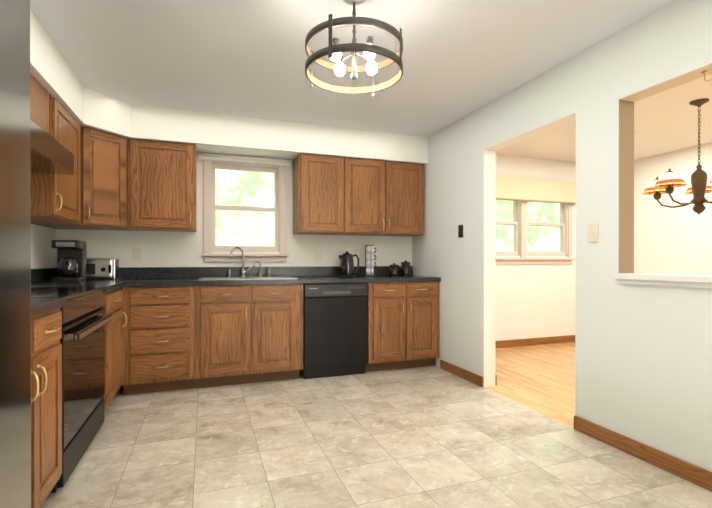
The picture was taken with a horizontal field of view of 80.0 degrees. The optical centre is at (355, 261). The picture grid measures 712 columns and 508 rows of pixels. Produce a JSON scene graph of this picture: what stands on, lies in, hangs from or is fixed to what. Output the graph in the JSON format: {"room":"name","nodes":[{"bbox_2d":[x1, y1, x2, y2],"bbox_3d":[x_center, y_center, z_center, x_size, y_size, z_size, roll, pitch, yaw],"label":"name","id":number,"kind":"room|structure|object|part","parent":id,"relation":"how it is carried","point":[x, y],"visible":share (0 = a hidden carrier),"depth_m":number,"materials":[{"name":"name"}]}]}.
{"room":"kitchen","nodes":[
{"label":"kitchen","id":0,"kind":"room"},
{"bbox_2d":[30,0,711,471],"bbox_3d":[1.449,-0.126,2.038,6.790,2.400,6.120,0,0,-20],"label":"wall","id":1,"kind":"structure","parent":0,"point":[642,364],"depth_m":3.62,"materials":[{"name":"paint"}]},
{"bbox_2d":[30,73,73,174],"bbox_3d":[-1.846,-0.795,2.197,0.448,0.498,0.852,0,0,-20],"label":"range hood","id":2,"kind":"object","parent":1,"relation":"attached to","point":[49,154],"visible":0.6,"depth_m":2.40,"materials":[{"name":"brown wood"}]},
{"bbox_2d":[31,270,74,316],"bbox_3d":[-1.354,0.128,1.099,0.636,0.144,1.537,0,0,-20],"label":"countertop","id":3,"kind":"structure","parent":1,"relation":"attached to","point":[39,278],"depth_m":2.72,"materials":[{"name":"stone"}]},
{"bbox_2d":[30,94,79,223],"bbox_3d":[-2.136,-0.666,2.893,0.369,0.760,0.626,0,0,-20],"label":"upper cabinet","id":4,"kind":"object","parent":1,"relation":"attached to","point":[54,198],"visible":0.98,"depth_m":2.79,"materials":[{"name":"brown wood"}]},
{"bbox_2d":[31,267,130,291],"bbox_3d":[-1.993,0.124,2.923,0.660,0.144,0.597,0,0,-20],"label":"countertop","id":5,"kind":"structure","parent":1,"relation":"attached to","point":[124,280],"depth_m":3.32,"materials":[{"name":"stone"}]},
{"bbox_2d":[51,240,85,281],"bbox_3d":[-2.276,-0.007,3.361,0.185,0.325,0.262,0,0,-20],"label":"coffee maker","id":6,"kind":"object","parent":5,"relation":"on","point":[71,260],"visible":1,"depth_m":3.32,"materials":[{"name":"black plastic"}]},
{"bbox_2d":[85,258,118,279],"bbox_3d":[-2.250,0.060,3.681,0.310,0.188,0.183,0,0,-20],"label":"toaster","id":7,"kind":"object","parent":5,"relation":"on","point":[102,268],"visible":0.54,"depth_m":3.63,"materials":[{"name":"silver metal"}]},
{"bbox_2d":[31,125,133,230],"bbox_3d":[-2.233,-0.668,3.517,0.608,0.760,0.609,0,0,-20],"label":"upper cabinet","id":8,"kind":"object","parent":1,"relation":"attached to","point":[103,180],"visible":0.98,"depth_m":3.40,"materials":[{"name":"brown wood"}]},
{"bbox_2d":[132,247,140,259],"bbox_3d":[-2.025,-0.075,3.913,0.072,0.116,0.008,0,0,-20],"label":"electrical outlet","id":9,"kind":"object","parent":1,"relation":"attached to","point":[136,253],"visible":1,"depth_m":3.91,"materials":[{"name":"beige plastic"}]},
{"bbox_2d":[128,139,196,231],"bbox_3d":[-1.729,-0.668,3.824,0.540,0.760,0.369,0,0,-20],"label":"upper cabinet","id":10,"kind":"object","parent":1,"relation":"attached to","point":[162,186],"visible":1,"depth_m":3.68,"materials":[{"name":"brown wood"}]},
{"bbox_2d":[201,159,288,261],"bbox_3d":[-1.111,-0.525,4.281,0.843,1.048,0.170,0,0,-20],"label":"kitchen window","id":11,"kind":"structure","parent":1,"relation":"in","point":[211,207],"depth_m":4.27,"materials":[{"name":"beige paint"}]},
{"bbox_2d":[198,151,291,165],"bbox_3d":[-1.084,-1.019,4.205,0.900,0.066,0.051,0,0,-20],"label":"valance","id":12,"kind":"object","parent":11,"relation":"attached to","point":[239,158],"visible":0.96,"depth_m":4.18,"materials":[{"name":"white"}]},
{"bbox_2d":[131,266,440,286],"bbox_3d":[-0.881,0.121,3.982,3.466,0.144,0.648,0,0,-20],"label":"countertop","id":13,"kind":"structure","parent":1,"relation":"attached to","point":[149,276],"depth_m":4.05,"materials":[{"name":"stone"}]},
{"bbox_2d":[198,276,297,279],"bbox_3d":[-1.009,0.167,3.938,0.846,0.040,0.478,0,0,-20],"label":"sink","id":14,"kind":"object","parent":13,"relation":"in","point":[234,278],"visible":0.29,"depth_m":4.03,"materials":[{"name":"silver metal"}]},
{"bbox_2d":[227,246,270,276],"bbox_3d":[-1.021,-0.001,4.091,0.420,0.294,0.156,0,0,-20],"label":"sink faucet","id":15,"kind":"object","parent":13,"relation":"on","point":[243,271],"visible":1,"depth_m":4.11,"materials":[{"name":"silver metal"}]},
{"bbox_2d":[339,251,358,276],"bbox_3d":[-0.073,0.021,4.414,0.229,0.264,0.164,0,0,-20],"label":"kettle","id":16,"kind":"object","parent":13,"relation":"on","point":[346,264],"visible":1,"depth_m":4.35,"materials":[{"name":"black metal"}]},
{"bbox_2d":[365,245,375,276],"bbox_3d":[0.155,-0.013,4.506,0.135,0.331,0.120,0,0,-20],"label":"mugs","id":17,"kind":"object","parent":13,"relation":"on","point":[369,262],"visible":1,"depth_m":4.47,"materials":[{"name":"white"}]},
{"bbox_2d":[389,263,398,275],"bbox_3d":[0.416,0.082,4.632,0.103,0.140,0.103,0,0,-20],"label":"canister","id":18,"kind":"object","parent":13,"relation":"on","point":[394,269],"visible":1,"depth_m":4.59,"materials":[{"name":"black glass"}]},
{"bbox_2d":[401,260,410,275],"bbox_3d":[0.549,0.067,4.690,0.107,0.170,0.107,0,0,-20],"label":"canister","id":19,"kind":"object","parent":13,"relation":"on","point":[405,268],"visible":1,"depth_m":4.64,"materials":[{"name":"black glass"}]},
{"bbox_2d":[316,250,321,260],"bbox_3d":[-0.391,-0.070,4.497,0.072,0.116,0.008,0,0,-20],"label":"electrical outlet","id":20,"kind":"object","parent":1,"relation":"attached to","point":[318,255],"visible":1,"depth_m":4.49,"materials":[{"name":"beige plastic"}]},
{"bbox_2d":[293,154,344,234],"bbox_3d":[-0.388,-0.669,4.320,0.454,0.760,0.336,0,0,-20],"label":"upper cabinet","id":21,"kind":"object","parent":1,"relation":"attached to","point":[332,195],"depth_m":4.17,"materials":[{"name":"brown wood"}]},
{"bbox_2d":[355,248,360,258],"bbox_3d":[0.019,-0.092,4.644,0.072,0.116,0.008,0,0,-20],"label":"electrical outlet","id":22,"kind":"object","parent":1,"relation":"attached to","point":[358,251],"visible":0.88,"depth_m":4.64,"materials":[{"name":"beige plastic"}]},
{"bbox_2d":[337,158,423,236],"bbox_3d":[0.252,-0.670,4.549,0.906,0.760,0.336,0,0,-20],"label":"upper cabinet","id":23,"kind":"object","parent":1,"relation":"attached to","point":[383,198],"depth_m":4.39,"materials":[{"name":"brown wood"}]},
{"bbox_2d":[458,225,462,237],"bbox_3d":[0.970,-0.286,3.937,0.012,0.116,0.072,0,0,-20],"label":"light switch","id":24,"kind":"object","parent":1,"relation":"attached to","point":[460,231],"visible":1,"depth_m":3.94,"materials":[{"name":"grey plastic"}]},
{"bbox_2d":[440,360,483,386],"bbox_3d":[0.966,1.025,3.944,0.015,0.087,0.690,0,0,-20],"label":"baseboard","id":25,"kind":"structure","parent":1,"relation":"attached to","point":[467,375],"depth_m":3.89,"materials":[{"name":"brown wood"}]},
{"bbox_2d":[495,335,574,347],"bbox_3d":[2.136,1.022,5.396,2.920,0.087,0.019,0,0,-20],"label":"baseboard","id":26,"kind":"structure","parent":1,"relation":"attached to","point":[569,338],"depth_m":5.45,"materials":[{"name":"brown wood"}]},
{"bbox_2d":[495,175,575,263],"bbox_3d":[2.124,-0.519,5.421,1.640,1.090,0.200,0,0,-20],"label":"dining room window","id":27,"kind":"structure","parent":1,"relation":"in","point":[520,192],"depth_m":5.42,"materials":[{"name":"beige paint"}]},
{"bbox_2d":[588,223,598,242],"bbox_3d":[1.449,-0.177,2.595,0.012,0.116,0.072,0,0,-20],"label":"light switch","id":28,"kind":"object","parent":1,"relation":"attached to","point":[593,232],"visible":1,"depth_m":2.59,"materials":[{"name":"beige plastic"}]},
{"bbox_2d":[574,415,711,490],"bbox_3d":[2.006,1.032,1.030,0.018,0.087,3.599,0,0,-20],"label":"baseboard","id":29,"kind":"structure","parent":1,"relation":"attached to","point":[692,473],"depth_m":2.26,"materials":[{"name":"brown wood"}]},
{"bbox_2d":[614,273,711,287],"bbox_3d":[1.842,0.095,1.695,0.190,0.056,1.629,0,0,-20],"label":"sill","id":30,"kind":"structure","parent":1,"relation":"attached to","point":[690,280],"depth_m":2.17,"materials":[{"name":"white paint"}]},
{"bbox_2d":[619,63,711,272],"bbox_3d":[1.837,-0.435,1.708,0.118,1.000,1.598,0,0,-20],"label":"window frame","id":31,"kind":"structure","parent":1,"relation":"attached to","point":[626,184],"depth_m":2.45,"materials":[{"name":"beige paint"}]},
{"bbox_2d":[30,0,711,162],"bbox_3d":[1.449,-1.366,2.035,6.790,0.080,6.120,0,0,-20],"label":"ceiling","id":32,"kind":"structure","parent":0,"point":[460,58],"depth_m":2.75,"materials":[{"name":"paint"}]},
{"bbox_2d":[305,0,402,96],"bbox_3d":[-0.009,-1.112,2.088,0.480,0.427,0.480,0,0,-20],"label":"drum ceiling light","id":33,"kind":"object","parent":32,"relation":"attached to","point":[334,49],"visible":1,"depth_m":1.99,"materials":[{"name":"grey metal"}]},
{"bbox_2d":[642,98,711,213],"bbox_3d":[2.817,-0.859,3.512,0.791,0.939,0.801,0,0,-20],"label":"chandelier","id":34,"kind":"object","parent":32,"relation":"hanging from","point":[669,181],"visible":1,"depth_m":3.48,"materials":[{"name":"brown metal"}]},
{"bbox_2d":[702,70,711,81],"bbox_3d":[1.710,-0.905,2.062,0.024,0.060,0.051,0,0,-20],"label":"ceiling hook","id":35,"kind":"object","parent":32,"relation":"attached to","point":[705,72],"visible":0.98,"depth_m":2.07,"materials":[{"name":"gold metal"}]},
{"bbox_2d":[40,342,711,507],"bbox_3d":[1.449,1.114,2.040,6.790,0.080,6.120,0,0,-20],"label":"floor","id":36,"kind":"structure","parent":0,"point":[429,437],"depth_m":2.43,"materials":[{"name":"tile"}]},
{"bbox_2d":[0,0,30,507],"bbox_3d":[-0.679,0.190,0.009,1.026,1.773,0.910,0,0,-20],"label":"fridge","id":37,"kind":"object","parent":36,"relation":"on","point":[15,354],"visible":1,"depth_m":0.52,"materials":[{"name":"grey metal"}]},
{"bbox_2d":[31,308,61,507],"bbox_3d":[-1.470,0.638,1.465,0.660,0.872,0.766,0,0,-20],"label":"base cabinet","id":38,"kind":"object","parent":36,"relation":"on","point":[46,403],"visible":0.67,"depth_m":1.69,"materials":[{"name":"brown wood"}]},
{"bbox_2d":[31,286,111,492],"bbox_3d":[-1.733,0.563,2.240,0.652,0.960,0.854,0,0,-20],"label":"stove","id":39,"kind":"object","parent":36,"relation":"on","point":[85,319],"visible":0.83,"depth_m":2.21,"materials":[{"name":"black metal"}]},
{"bbox_2d":[99,288,126,410],"bbox_3d":[-1.998,0.635,2.942,0.660,0.872,0.632,0,0,-20],"label":"base cabinet","id":40,"kind":"object","parent":36,"relation":"on","point":[114,326],"visible":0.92,"depth_m":2.96,"materials":[{"name":"brown wood"}]},
{"bbox_2d":[122,286,194,394],"bbox_3d":[-1.684,0.633,3.689,0.536,0.872,0.660,0,0,-20],"label":"drawers","id":41,"kind":"object","parent":36,"relation":"on","point":[159,342],"visible":1,"depth_m":3.42,"materials":[{"name":"brown wood"}]},
{"bbox_2d":[195,284,302,387],"bbox_3d":[-0.999,0.632,3.933,0.910,0.872,0.660,0,0,-20],"label":"base cabinet","id":42,"kind":"object","parent":36,"relation":"on","point":[244,334],"depth_m":3.66,"materials":[{"name":"brown wood"}]},
{"bbox_3d":[-0.569,0.583,4.058,0.016,0.773,0.500,0,0,-20],"label":"base cabinet filler","id":43,"kind":"part","parent":42,"relation":"part of","materials":[{"name":"brown wood"}]},
{"bbox_2d":[303,282,367,378],"bbox_3d":[-0.274,0.632,4.194,0.624,0.871,0.604,0,0,-20],"label":"dishwasher","id":44,"kind":"object","parent":36,"relation":"on","point":[335,329],"visible":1,"depth_m":3.91,"materials":[{"name":"black metal"}]},
{"bbox_2d":[366,281,438,371],"bbox_3d":[0.389,0.631,4.429,0.770,0.872,0.660,0,0,-20],"label":"base cabinet","id":45,"kind":"object","parent":36,"relation":"on","point":[403,325],"visible":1,"depth_m":4.16,"materials":[{"name":"brown wood"}]},
{"label":"outside","id":46,"kind":"structure","parent":0,"visible":0},
{"bbox_2d":[215,169,559,251],"bbox_3d":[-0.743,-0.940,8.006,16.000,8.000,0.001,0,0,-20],"label":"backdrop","id":47,"kind":"structure","parent":46,"point":[259,216],"depth_m":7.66,"materials":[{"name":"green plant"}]}
]}

